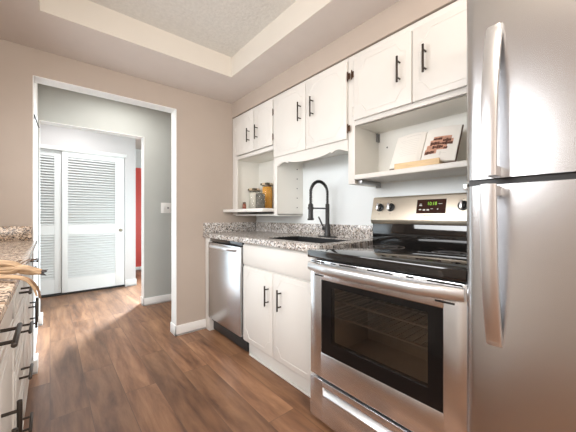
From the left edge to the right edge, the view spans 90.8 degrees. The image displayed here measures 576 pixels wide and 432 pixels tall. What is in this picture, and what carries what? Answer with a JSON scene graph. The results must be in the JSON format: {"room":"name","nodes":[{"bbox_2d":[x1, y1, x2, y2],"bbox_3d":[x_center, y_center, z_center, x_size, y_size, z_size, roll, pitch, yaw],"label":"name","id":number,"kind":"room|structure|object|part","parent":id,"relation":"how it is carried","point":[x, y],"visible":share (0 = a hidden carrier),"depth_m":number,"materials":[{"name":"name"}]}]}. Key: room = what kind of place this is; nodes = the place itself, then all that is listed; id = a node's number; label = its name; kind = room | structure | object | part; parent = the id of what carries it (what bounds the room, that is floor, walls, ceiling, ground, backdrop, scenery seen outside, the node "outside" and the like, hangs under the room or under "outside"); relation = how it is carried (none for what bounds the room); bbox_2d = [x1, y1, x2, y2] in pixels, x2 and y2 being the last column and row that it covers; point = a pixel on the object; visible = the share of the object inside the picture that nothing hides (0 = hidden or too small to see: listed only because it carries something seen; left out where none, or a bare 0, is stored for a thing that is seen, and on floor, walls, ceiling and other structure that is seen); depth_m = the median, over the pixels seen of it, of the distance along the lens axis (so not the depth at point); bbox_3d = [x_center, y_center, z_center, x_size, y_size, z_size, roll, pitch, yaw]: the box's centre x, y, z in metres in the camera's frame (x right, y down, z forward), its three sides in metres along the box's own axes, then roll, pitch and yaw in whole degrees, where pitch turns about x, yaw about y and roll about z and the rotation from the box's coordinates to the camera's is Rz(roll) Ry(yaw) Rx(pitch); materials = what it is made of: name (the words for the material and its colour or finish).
{"room":"kitchen","nodes":[
{"label":"kitchen","id":0,"kind":"room"},
{"bbox_2d":[34,83,37,353],"bbox_3d":[-2.212,-0.175,2.419,0.100,2.550,1.010,0,0,-40],"label":"wall","id":1,"kind":"structure","parent":0,"point":[35,84],"depth_m":2.34,"materials":[{"name":"white paint"}]},
{"bbox_2d":[31,353,37,374],"bbox_3d":[-1.809,1.054,2.021,0.046,0.092,0.145,0,0,-40],"label":"baseboard","id":2,"kind":"structure","parent":1,"relation":"attached to","point":[35,362],"depth_m":1.98,"materials":[{"name":"white wood"}]},
{"bbox_2d":[38,312,42,325],"bbox_3d":[-2.523,1.054,2.896,0.035,0.092,0.146,0,0,-40],"label":"baseboard","id":3,"kind":"structure","parent":1,"relation":"attached to","point":[40,318],"depth_m":2.84,"materials":[{"name":"white wood"}]},
{"bbox_2d":[41,285,124,297],"bbox_3d":[-3.146,1.090,3.933,1.550,0.020,0.070,0,0,-40],"label":"trim","id":4,"kind":"structure","parent":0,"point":[102,288],"depth_m":4.04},
{"bbox_2d":[40,124,135,287],"bbox_3d":[-3.619,-0.125,3.882,2.640,2.450,0.600,0,0,-40],"label":"wall","id":5,"kind":"structure","parent":0,"point":[49,134],"depth_m":4.42,"materials":[{"name":"paint"}]},
{"bbox_2d":[40,149,60,294],"bbox_3d":[-3.449,0.087,3.700,0.775,1.965,0.032,0,0,-40],"label":"door","id":6,"kind":"structure","parent":5,"relation":"in","point":[51,284],"depth_m":3.87,"materials":[{"name":"white wood"}]},
{"bbox_3d":[-3.440,-0.341,3.708,0.606,0.945,0.032,0,0,-40],"label":"louver panel","id":7,"kind":"part","parent":6,"relation":"part of","materials":[{"name":"white wood"}]},
{"bbox_3d":[-3.440,0.570,3.708,0.606,0.605,0.032,0,0,-40],"label":"louver panel","id":8,"kind":"part","parent":6,"relation":"part of","materials":[{"name":"white wood"}]},
{"bbox_2d":[40,144,126,157],"bbox_3d":[-3.115,-0.920,3.912,1.570,0.050,0.042,0,0,-40],"label":"trim","id":9,"kind":"structure","parent":5,"relation":"attached to","point":[42,146],"depth_m":4.04,"materials":[{"name":"white wood"}]},
{"bbox_2d":[62,151,123,292],"bbox_3d":[-2.821,0.087,4.152,0.759,1.965,0.081,0,0,-40],"label":"door","id":10,"kind":"structure","parent":5,"relation":"in","point":[115,228],"depth_m":4.14,"materials":[{"name":"white wood"}]},
{"bbox_3d":[-2.858,-0.341,4.153,0.581,0.945,0.032,0,0,-40],"label":"louver panel","id":11,"kind":"part","parent":10,"relation":"part of","materials":[{"name":"white wood"}]},
{"bbox_3d":[-2.858,0.570,4.153,0.581,0.605,0.032,0,0,-40],"label":"louver panel","id":12,"kind":"part","parent":10,"relation":"part of","materials":[{"name":"white wood"}]},
{"bbox_2d":[125,279,136,286],"bbox_3d":[-2.461,1.050,4.453,0.158,0.100,0.013,0,0,-40],"label":"baseboard","id":13,"kind":"structure","parent":5,"relation":"attached to","point":[130,282],"depth_m":4.44,"materials":[{"name":"white wood"}]},
{"bbox_2d":[38,83,170,315],"bbox_3d":[-2.083,-0.175,3.264,4.200,2.550,0.120,0,0,-40],"label":"wall","id":14,"kind":"structure","parent":0,"point":[57,105],"depth_m":3.48,"materials":[{"name":"paint"}]},
{"bbox_2d":[39,120,143,315],"bbox_3d":[-2.161,0.072,3.199,0.964,2.056,0.128,0,0,-40],"label":"trim","id":15,"kind":"structure","parent":14,"relation":"attached to","point":[40,121],"depth_m":3.46,"materials":[{"name":"white wood"}]},
{"bbox_2d":[161,203,170,212],"bbox_3d":[-1.554,-0.096,3.620,0.125,0.132,0.015,0,0,-40],"label":"light switch","id":16,"kind":"object","parent":14,"relation":"attached to","point":[165,207],"visible":0.95,"depth_m":3.62,"materials":[{"name":"white plastic"}]},
{"bbox_2d":[0,39,255,360],"bbox_3d":[-1.066,-0.175,2.642,3.440,2.550,0.120,0,0,-40],"label":"wall","id":17,"kind":"structure","parent":0,"point":[204,124],"depth_m":2.61,"materials":[{"name":"paint"}]},
{"bbox_2d":[33,75,176,360],"bbox_3d":[-1.436,0.063,2.333,0.980,2.074,0.128,0,0,-40],"label":"trim","id":18,"kind":"structure","parent":17,"relation":"attached to","point":[36,79],"depth_m":2.60,"materials":[{"name":"white wood"}]},
{"bbox_2d":[136,149,140,167],"bbox_3d":[-2.473,-0.125,4.040,4.600,2.450,3.830,0,0,-40],"label":"wall","id":19,"kind":"structure","parent":0,"point":[138,151],"depth_m":5.79,"materials":[{"name":"white paint"}]},
{"bbox_2d":[136,168,140,266],"bbox_3d":[-3.044,0.036,5.812,0.600,2.008,0.040,0,0,-40],"label":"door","id":20,"kind":"structure","parent":19,"relation":"in","point":[138,170],"depth_m":5.79,"materials":[{"name":"red wood"}]},
{"bbox_2d":[136,139,140,149],"bbox_3d":[-2.473,-1.400,4.040,4.600,0.100,3.830,0,0,-40],"label":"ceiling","id":21,"kind":"structure","parent":0,"point":[138,141],"depth_m":5.40,"materials":[{"name":"paint"}]},
{"bbox_2d":[140,294,170,305],"bbox_3d":[-1.214,1.054,3.992,1.533,0.092,0.146,0,0,-40],"label":"baseboard","id":22,"kind":"structure","parent":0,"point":[162,298],"depth_m":3.54,"materials":[{"name":"white wood"}]},
{"bbox_2d":[23,269,334,431],"bbox_3d":[-0.877,1.150,2.136,4.600,0.100,8.800,0,0,-40],"label":"floor","id":23,"kind":"structure","parent":0,"point":[108,361],"depth_m":1.89,"materials":[{"name":"brown wood"}]},
{"bbox_2d":[0,297,22,431],"bbox_3d":[-0.907,0.646,0.481,0.663,0.907,0.798,0,0,-40],"label":"base cabinet","id":24,"kind":"object","parent":23,"relation":"on","point":[8,342],"visible":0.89,"depth_m":0.77,"materials":[{"name":"white wood"}]},
{"bbox_3d":[-0.691,0.291,0.662,0.019,0.167,0.773,0,0,-40],"label":"drawer","id":25,"kind":"part","parent":24,"relation":"part of","materials":[{"name":"white wood"}]},
{"bbox_3d":[-0.816,0.686,0.811,0.019,0.597,0.385,0,0,-40],"label":"door","id":26,"kind":"part","parent":24,"relation":"part of","materials":[{"name":"beige wood"}]},
{"bbox_3d":[-0.684,0.291,0.668,0.004,0.112,0.714,0,0,-40],"label":"molding","id":27,"kind":"part","parent":24,"relation":"part of","materials":[{"name":"beige wood"}]},
{"bbox_3d":[-0.809,0.686,0.817,0.004,0.540,0.329,0,0,-40],"label":"molding","id":28,"kind":"part","parent":24,"relation":"part of","materials":[{"name":"beige wood"}]},
{"bbox_3d":[-0.668,0.288,0.681,0.040,0.012,0.158,0,0,-40],"label":"handle","id":29,"kind":"part","parent":24,"relation":"part of","materials":[{"name":"brown metal"}]},
{"bbox_3d":[-0.713,0.556,0.734,0.040,0.147,0.012,0,0,-40],"label":"handle","id":30,"kind":"part","parent":24,"relation":"part of","materials":[{"name":"brown metal"}]},
{"bbox_2d":[13,274,33,431],"bbox_3d":[-1.325,0.646,0.979,0.663,0.907,0.498,0,0,-40],"label":"base cabinet","id":31,"kind":"object","parent":23,"relation":"on","point":[18,300],"visible":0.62,"depth_m":1.15,"materials":[{"name":"white wood"}]},
{"bbox_3d":[-1.109,0.467,1.160,0.019,0.157,0.473,0,0,-40],"label":"drawer","id":32,"kind":"part","parent":31,"relation":"part of","materials":[{"name":"white wood"}]},
{"bbox_3d":[-1.109,0.291,1.160,0.019,0.167,0.473,0,0,-40],"label":"drawer","id":33,"kind":"part","parent":31,"relation":"part of","materials":[{"name":"white wood"}]},
{"bbox_3d":[-1.109,0.656,1.160,0.019,0.197,0.473,0,0,-40],"label":"drawer","id":34,"kind":"part","parent":31,"relation":"part of","materials":[{"name":"beige wood"}]},
{"bbox_3d":[-1.109,0.876,1.160,0.019,0.217,0.473,0,0,-40],"label":"drawer","id":35,"kind":"part","parent":31,"relation":"part of","materials":[{"name":"beige wood"}]},
{"bbox_3d":[-1.101,0.656,1.166,0.004,0.142,0.415,0,0,-40],"label":"molding","id":36,"kind":"part","parent":31,"relation":"part of","materials":[{"name":"beige wood"}]},
{"bbox_3d":[-1.101,0.467,1.166,0.004,0.102,0.414,0,0,-40],"label":"molding","id":37,"kind":"part","parent":31,"relation":"part of","materials":[{"name":"white wood"}]},
{"bbox_3d":[-1.101,0.291,1.166,0.004,0.112,0.414,0,0,-40],"label":"molding","id":38,"kind":"part","parent":31,"relation":"part of","materials":[{"name":"white wood"}]},
{"bbox_3d":[-1.101,0.876,1.166,0.004,0.162,0.415,0,0,-40],"label":"molding","id":39,"kind":"part","parent":31,"relation":"part of","materials":[{"name":"beige wood"}]},
{"bbox_3d":[-1.089,0.310,1.182,0.040,0.012,0.140,0,0,-40],"label":"handle","id":40,"kind":"part","parent":31,"relation":"part of","materials":[{"name":"brown metal"}]},
{"bbox_3d":[-1.089,0.652,1.182,0.040,0.012,0.140,0,0,-40],"label":"handle","id":41,"kind":"part","parent":31,"relation":"part of","materials":[{"name":"brown metal"}]},
{"bbox_3d":[-1.089,0.468,1.182,0.040,0.012,0.140,0,0,-40],"label":"handle","id":42,"kind":"part","parent":31,"relation":"part of","materials":[{"name":"brown metal"}]},
{"bbox_3d":[-1.089,0.866,1.182,0.040,0.012,0.140,0,0,-40],"label":"handle","id":43,"kind":"part","parent":31,"relation":"part of","materials":[{"name":"brown metal"}]},
{"bbox_2d":[23,256,38,416],"bbox_3d":[-1.740,0.646,1.475,0.663,0.907,0.793,0,0,-40],"label":"base cabinet","id":44,"kind":"object","parent":23,"relation":"on","point":[27,297],"visible":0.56,"depth_m":1.56,"materials":[{"name":"white wood"}]},
{"bbox_2d":[0,226,37,323],"bbox_3d":[-1.327,0.132,0.972,0.653,0.120,2.104,0,0,-40],"label":"countertop","id":45,"kind":"structure","parent":44,"relation":"on","point":[16,242],"depth_m":1.38,"materials":[{"name":"beige stone"}]},
{"bbox_2d":[0,258,47,298],"bbox_3d":[-0.850,0.164,0.800,0.426,0.098,0.200,0,0,-3],"label":"dried stems","id":46,"kind":"object","parent":45,"relation":"on","point":[7,267],"visible":1,"depth_m":0.75,"materials":[{"name":"plant"}]},
{"bbox_3d":[-0.840,0.170,0.714,0.322,0.043,0.243,0,0,-40],"label":"stem","id":47,"kind":"part","parent":46,"relation":"part of","materials":[{"name":"plant"}]},
{"bbox_3d":[-0.833,0.178,0.708,0.398,0.055,0.013,0,0,-3],"label":"stem","id":48,"kind":"part","parent":46,"relation":"part of","materials":[{"name":"plant"}]},
{"bbox_3d":[-0.832,0.182,0.717,0.398,0.061,0.013,0,0,-3],"label":"stem","id":49,"kind":"part","parent":46,"relation":"part of","materials":[{"name":"beige plant"}]},
{"bbox_3d":[-1.401,0.686,1.509,0.019,0.597,0.382,0,0,-40],"label":"door","id":50,"kind":"part","parent":44,"relation":"part of","materials":[{"name":"beige wood"}]},
{"bbox_3d":[-1.393,0.686,1.515,0.004,0.540,0.326,0,0,-40],"label":"molding","id":51,"kind":"part","parent":44,"relation":"part of","materials":[{"name":"beige wood"}]},
{"bbox_3d":[-1.649,0.686,1.804,0.019,0.597,0.382,0,0,-40],"label":"door","id":52,"kind":"part","parent":44,"relation":"part of","materials":[{"name":"white wood"}]},
{"bbox_3d":[-1.641,0.686,1.811,0.004,0.540,0.326,0,0,-40],"label":"molding","id":53,"kind":"part","parent":44,"relation":"part of","materials":[{"name":"white wood"}]},
{"bbox_3d":[-1.469,0.575,1.636,0.040,0.150,0.012,0,0,-40],"label":"handle","id":54,"kind":"part","parent":44,"relation":"part of","materials":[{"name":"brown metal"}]},
{"bbox_2d":[205,237,213,330],"bbox_3d":[-0.727,0.656,2.786,0.135,0.888,0.092,0,0,-40],"label":"filler panel","id":55,"kind":"object","parent":23,"relation":"on","point":[209,322],"visible":0.34,"depth_m":2.76,"materials":[{"name":"white wood"}]},
{"bbox_2d":[208,238,248,351],"bbox_3d":[-0.360,0.657,2.633,0.650,0.886,0.608,0,0,-40],"label":"dishwasher","id":56,"kind":"object","parent":23,"relation":"on","point":[225,258],"visible":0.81,"depth_m":2.41,"materials":[{"name":"metal"}]},
{"bbox_3d":[-0.584,0.275,2.449,0.070,0.038,0.486,0,0,-40],"label":"handle","id":57,"kind":"part","parent":56,"relation":"part of","materials":[{"name":"silver metal"}]},
{"bbox_3d":[-0.513,1.032,2.504,0.020,0.113,0.608,0,0,-40],"label":"kick plate","id":58,"kind":"part","parent":56,"relation":"part of","materials":[{"name":"black metal"}]},
{"bbox_2d":[243,243,313,396],"bbox_3d":[0.125,0.656,2.092,0.642,0.888,0.834,0,0,-40],"label":"base cabinet","id":59,"kind":"object","parent":23,"relation":"on","point":[276,281],"visible":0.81,"depth_m":1.88,"materials":[{"name":"white wood"}]},
{"bbox_3d":[-0.221,0.678,2.079,0.019,0.573,0.381,0,0,-40],"label":"door","id":60,"kind":"part","parent":59,"relation":"part of","materials":[{"name":"white wood"}]},
{"bbox_3d":[-0.229,0.678,2.073,0.004,0.508,0.316,0,0,-40],"label":"molding","id":61,"kind":"part","parent":59,"relation":"part of","materials":[{"name":"white wood"}]},
{"bbox_3d":[-0.150,0.552,1.950,0.038,0.140,0.012,0,0,-40],"label":"handle","id":62,"kind":"part","parent":59,"relation":"part of","materials":[{"name":"brown metal"}]},
{"bbox_3d":[-0.083,0.303,1.913,0.018,0.150,0.816,0,0,-40],"label":"false drawer","id":63,"kind":"part","parent":59,"relation":"part of","materials":[{"name":"white wood"}]},
{"bbox_3d":[-0.061,0.552,1.843,0.038,0.140,0.012,0,0,-40],"label":"handle","id":64,"kind":"part","parent":59,"relation":"part of","materials":[{"name":"brown metal"}]},
{"bbox_3d":[-0.043,1.094,1.935,0.019,0.012,0.809,0,0,-40],"label":"shoe molding","id":65,"kind":"part","parent":59,"relation":"part of","materials":[{"name":"white wood"}]},
{"bbox_2d":[203,222,372,251],"bbox_3d":[-0.097,0.141,2.370,0.622,0.138,1.541,0,0,-40],"label":"countertop","id":66,"kind":"structure","parent":59,"relation":"on","point":[258,233],"depth_m":2.36,"materials":[{"name":"stone"}]},
{"bbox_2d":[273,236,350,242],"bbox_3d":[0.141,0.294,2.062,0.333,0.242,0.578,0,0,-40],"label":"sink","id":67,"kind":"object","parent":66,"relation":"in","point":[293,238],"visible":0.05,"depth_m":2.24,"materials":[{"name":"black metal"}]},
{"bbox_2d":[307,180,336,237],"bbox_3d":[0.241,-0.051,2.179,0.237,0.442,0.190,0,0,-40],"label":"faucet","id":68,"kind":"object","parent":66,"relation":"on","point":[326,227],"visible":1,"depth_m":2.21,"materials":[{"name":"black metal"}]},
{"bbox_3d":[0.041,0.678,1.766,0.019,0.573,0.427,0,0,-40],"label":"door","id":69,"kind":"part","parent":59,"relation":"part of","materials":[{"name":"white wood"}]},
{"bbox_3d":[0.033,0.678,1.760,0.004,0.508,0.362,0,0,-40],"label":"molding","id":70,"kind":"part","parent":59,"relation":"part of","materials":[{"name":"white wood"}]},
{"bbox_2d":[307,192,466,431],"bbox_3d":[0.588,0.489,1.436,0.723,1.222,0.762,0,0,-40],"label":"range","id":71,"kind":"object","parent":23,"relation":"on","point":[389,313],"visible":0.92,"depth_m":1.35,"materials":[{"name":"metal"}]},
{"bbox_3d":[0.376,0.960,1.257,0.037,0.212,0.753,0,0,-40],"label":"storage drawer","id":72,"kind":"part","parent":71,"relation":"part of","materials":[{"name":"metal"}]},
{"bbox_3d":[0.597,-0.053,1.865,0.034,0.052,0.054,0,0,-40],"label":"knob","id":73,"kind":"part","parent":71,"relation":"part of","materials":[{"name":"black plastic"}]},
{"bbox_2d":[308,243,466,281],"bbox_3d":[0.583,0.202,1.430,0.614,0.042,0.760,0,0,-40],"label":"cooktop","id":74,"kind":"object","parent":71,"relation":"in","point":[435,262],"depth_m":1.27,"materials":[{"name":"black glass"}]},
{"bbox_3d":[0.647,-0.053,1.805,0.034,0.052,0.054,0,0,-40],"label":"knob","id":75,"kind":"part","parent":71,"relation":"part of","materials":[{"name":"silver metal"}]},
{"bbox_3d":[0.832,-0.035,1.641,0.087,0.175,0.760,0,0,-40],"label":"control panel","id":76,"kind":"part","parent":71,"relation":"part of","materials":[{"name":"metal"}]},
{"bbox_3d":[0.914,-0.053,1.487,0.034,0.052,0.054,0,0,-40],"label":"knob","id":77,"kind":"part","parent":71,"relation":"part of","materials":[{"name":"silver metal"}]},
{"bbox_2d":[463,0,575,431],"bbox_3d":[1.060,0.170,0.832,0.787,1.860,0.793,0,0,-40],"label":"refrigerator","id":78,"kind":"object","parent":23,"relation":"on","point":[521,188],"visible":1,"depth_m":0.80,"materials":[{"name":"metal"}]},
{"bbox_3d":[0.598,0.150,0.834,0.082,0.481,0.039,0,0,-40],"label":"handle","id":79,"kind":"part","parent":78,"relation":"part of","materials":[{"name":"silver metal"}]},
{"bbox_3d":[0.598,-0.342,0.834,0.082,0.456,0.039,0,0,-40],"label":"handle","id":80,"kind":"part","parent":78,"relation":"part of","materials":[{"name":"silver metal"}]},
{"bbox_3d":[0.620,0.369,0.853,0.022,0.038,0.031,0,0,-40],"label":"handle mount","id":81,"kind":"part","parent":78,"relation":"part of","materials":[{"name":"silver metal"}]},
{"bbox_3d":[0.620,-0.549,0.853,0.022,0.038,0.031,0,0,-40],"label":"handle mount","id":82,"kind":"part","parent":78,"relation":"part of","materials":[{"name":"silver metal"}]},
{"bbox_3d":[0.602,-0.131,0.838,0.069,0.030,0.031,0,0,-40],"label":"handle mount","id":83,"kind":"part","parent":78,"relation":"part of","materials":[{"name":"silver metal"}]},
{"bbox_3d":[0.602,-0.073,0.838,0.069,0.030,0.031,0,0,-40],"label":"handle mount","id":84,"kind":"part","parent":78,"relation":"part of","materials":[{"name":"silver metal"}]},
{"bbox_3d":[0.852,0.454,0.650,0.089,1.093,0.781,0,0,-40],"label":"fridge door","id":85,"kind":"part","parent":78,"relation":"part of","materials":[{"name":"metal"}]},
{"bbox_3d":[0.852,-0.436,0.650,0.089,0.647,0.781,0,0,-40],"label":"freezer door","id":86,"kind":"part","parent":78,"relation":"part of","materials":[{"name":"metal"}]},
{"bbox_2d":[170,319,205,335],"bbox_3d":[-0.950,1.054,2.740,0.316,0.092,0.146,0,0,-40],"label":"baseboard","id":87,"kind":"structure","parent":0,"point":[181,329],"depth_m":2.66,"materials":[{"name":"white wood"}]},
{"bbox_2d":[89,0,295,56],"bbox_3d":[0.160,-1.391,0.686,1.226,0.118,3.447,0,0,-40],"label":"ceiling","id":88,"kind":"structure","parent":0,"point":[225,27],"depth_m":1.90,"materials":[{"name":"white paint"}]},
{"bbox_2d":[0,0,399,103],"bbox_3d":[0.190,-1.308,0.583,2.480,0.285,4.650,0,0,-40],"label":"ceiling","id":89,"kind":"structure","parent":0,"point":[21,21],"depth_m":1.96,"materials":[{"name":"paint"}]},
{"bbox_2d":[38,0,332,77],"bbox_3d":[0.160,-1.248,0.686,1.226,0.167,3.447,0,0,-40],"label":"ceiling tray side","id":90,"kind":"structure","parent":89,"relation":"attached to","point":[86,13],"depth_m":1.92,"materials":[{"name":"paint"}]},
{"bbox_2d":[232,0,457,118],"bbox_3d":[1.022,-1.089,1.281,0.308,0.151,4.650,0,0,-40],"label":"wall","id":91,"kind":"structure","parent":0,"point":[402,14],"depth_m":1.81,"materials":[{"name":"paint"}]},
{"bbox_2d":[256,154,468,225],"bbox_3d":[1.186,-0.175,1.418,0.120,2.550,4.650,0,0,-40],"label":"wall","id":92,"kind":"structure","parent":0,"point":[349,204],"depth_m":2.21,"materials":[{"name":"white paint"}]},
{"bbox_2d":[223,96,302,215],"bbox_3d":[-0.264,-0.503,2.737,0.408,1.010,0.758,0,0,-40],"label":"upper cabinet","id":93,"kind":"object","parent":92,"relation":"attached to","point":[254,162],"visible":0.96,"depth_m":2.64,"materials":[{"name":"white wood"}]},
{"bbox_3d":[-0.420,-0.792,2.766,0.019,0.379,0.325,0,0,-40],"label":"door","id":94,"kind":"part","parent":93,"relation":"part of","materials":[{"name":"white wood"}]},
{"bbox_2d":[223,208,273,212],"bbox_3d":[-0.285,-0.047,2.752,0.395,0.030,0.708,0,0,-40],"label":"shelf","id":95,"kind":"object","parent":93,"relation":"attached to","point":[235,210],"depth_m":2.59,"materials":[{"name":"white wood"}]},
{"bbox_2d":[248,188,259,207],"bbox_3d":[-0.353,-0.173,3.005,0.124,0.222,0.124,0,0,-40],"label":"storage jar","id":96,"kind":"object","parent":93,"relation":"on","point":[253,191],"visible":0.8,"depth_m":2.96,"materials":[{"name":"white glass"}]},
{"bbox_3d":[-0.330,-0.506,2.681,0.012,1.003,0.758,0,0,-40],"label":"frame","id":97,"kind":"part","parent":93,"relation":"part of","materials":[{"name":"white wood"}]},
{"bbox_2d":[256,193,264,207],"bbox_3d":[-0.265,-0.144,2.714,0.096,0.164,0.096,0,0,-40],"label":"storage jar","id":98,"kind":"object","parent":93,"relation":"on","point":[260,197],"visible":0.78,"depth_m":2.68,"materials":[{"name":"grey glass"}]},
{"bbox_3d":[-0.227,-0.792,2.520,0.004,0.314,0.226,0,0,-40],"label":"molding","id":99,"kind":"part","parent":93,"relation":"part of","materials":[{"name":"white wood"}]},
{"bbox_3d":[-0.220,-0.792,2.526,0.019,0.379,0.291,0,0,-40],"label":"door","id":100,"kind":"part","parent":93,"relation":"part of","materials":[{"name":"white wood"}]},
{"bbox_2d":[260,183,272,207],"bbox_3d":[-0.209,-0.194,2.865,0.116,0.264,0.118,0,0,-40],"label":"storage jar","id":101,"kind":"object","parent":93,"relation":"on","point":[267,187],"visible":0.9,"depth_m":2.82,"materials":[{"name":"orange glass"}]},
{"bbox_2d":[274,59,349,165],"bbox_3d":[0.238,-0.709,2.181,0.353,0.599,0.797,0,0,-40],"label":"upper cabinet","id":102,"kind":"object","parent":92,"relation":"attached to","point":[311,117],"visible":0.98,"depth_m":2.04,"materials":[{"name":"white wood"}]},
{"bbox_3d":[0.002,-0.735,2.248,0.004,0.429,0.326,0,0,-40],"label":"molding","id":103,"kind":"part","parent":102,"relation":"part of","materials":[{"name":"white wood"}]},
{"bbox_3d":[0.009,-0.735,2.254,0.019,0.494,0.390,0,0,-40],"label":"door","id":104,"kind":"part","parent":102,"relation":"part of","materials":[{"name":"white wood"}]},
{"bbox_3d":[0.165,-0.775,2.023,0.038,0.142,0.012,0,0,-40],"label":"handle","id":105,"kind":"part","parent":102,"relation":"part of","materials":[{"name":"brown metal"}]},
{"bbox_3d":[0.151,-0.754,2.106,0.012,0.508,0.740,0,0,-40],"label":"frame","id":106,"kind":"part","parent":102,"relation":"part of","materials":[{"name":"white wood"}]},
{"bbox_3d":[0.250,-0.735,1.951,0.004,0.429,0.312,0,0,-40],"label":"molding","id":107,"kind":"part","parent":102,"relation":"part of","materials":[{"name":"white wood"}]},
{"bbox_3d":[0.258,-0.735,1.957,0.019,0.494,0.377,0,0,-40],"label":"door","id":108,"kind":"part","parent":102,"relation":"part of","materials":[{"name":"white wood"}]},
{"bbox_2d":[256,222,372,239],"bbox_3d":[0.134,0.121,2.563,0.020,0.098,1.541,0,0,-40],"label":"backsplash","id":109,"kind":"structure","parent":92,"relation":"attached to","point":[346,231],"depth_m":2.41,"materials":[{"name":"stone"}]},
{"bbox_2d":[348,0,466,187],"bbox_3d":[0.737,-0.597,1.586,0.353,0.823,0.805,0,0,-40],"label":"upper cabinet","id":110,"kind":"object","parent":92,"relation":"attached to","point":[412,80],"visible":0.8,"depth_m":1.55,"materials":[{"name":"white wood"}]},
{"bbox_3d":[0.526,-0.779,1.623,0.004,0.313,0.304,0,0,-40],"label":"molding","id":111,"kind":"part","parent":110,"relation":"part of","materials":[{"name":"white wood"}]},
{"bbox_3d":[0.533,-0.779,1.629,0.019,0.378,0.368,0,0,-40],"label":"door","id":112,"kind":"part","parent":110,"relation":"part of","materials":[{"name":"white wood"}]},
{"bbox_3d":[0.588,-0.779,1.518,0.038,0.138,0.012,0,0,-40],"label":"handle","id":113,"kind":"part","parent":110,"relation":"part of","materials":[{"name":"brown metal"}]},
{"bbox_2d":[354,160,466,182],"bbox_3d":[0.753,-0.238,1.581,0.276,0.029,0.736,0,0,-40],"label":"shelf","id":114,"kind":"object","parent":110,"relation":"attached to","point":[458,168],"depth_m":1.56,"materials":[{"name":"white wood"}]},
{"bbox_2d":[394,158,440,169],"bbox_3d":[0.741,-0.341,1.554,0.188,0.177,0.240,0,0,-40],"label":"book stand","id":115,"kind":"object","parent":110,"relation":"on","point":[432,161],"visible":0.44,"depth_m":1.48,"materials":[{"name":"brown wood"}]},
{"bbox_2d":[389,124,463,169],"bbox_3d":[0.741,-0.368,1.554,0.124,0.210,0.356,0,0,-40],"label":"cookbook","id":116,"kind":"object","parent":115,"relation":"on","point":[443,143],"visible":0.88,"depth_m":1.52,"materials":[{"name":"paper"}]},
{"bbox_2d":[425,137,452,154],"bbox_3d":[0.783,-0.365,1.476,0.048,0.090,0.127,0,0,-40],"label":"print","id":117,"kind":"object","parent":116,"relation":"attached to","point":[433,145],"depth_m":1.47},
{"bbox_2d":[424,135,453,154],"bbox_3d":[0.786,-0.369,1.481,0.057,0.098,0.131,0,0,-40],"label":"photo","id":118,"kind":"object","parent":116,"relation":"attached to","point":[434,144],"depth_m":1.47},
{"bbox_3d":[0.676,-0.779,1.413,0.038,0.138,0.012,0,0,-40],"label":"handle","id":119,"kind":"part","parent":110,"relation":"part of","materials":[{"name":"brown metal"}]},
{"bbox_3d":[0.773,-0.779,1.342,0.019,0.378,0.373,0,0,-40],"label":"door","id":120,"kind":"part","parent":110,"relation":"part of","materials":[{"name":"white wood"}]},
{"bbox_3d":[0.766,-0.779,1.335,0.004,0.313,0.308,0,0,-40],"label":"molding","id":121,"kind":"part","parent":110,"relation":"part of","materials":[{"name":"white wood"}]}
]}

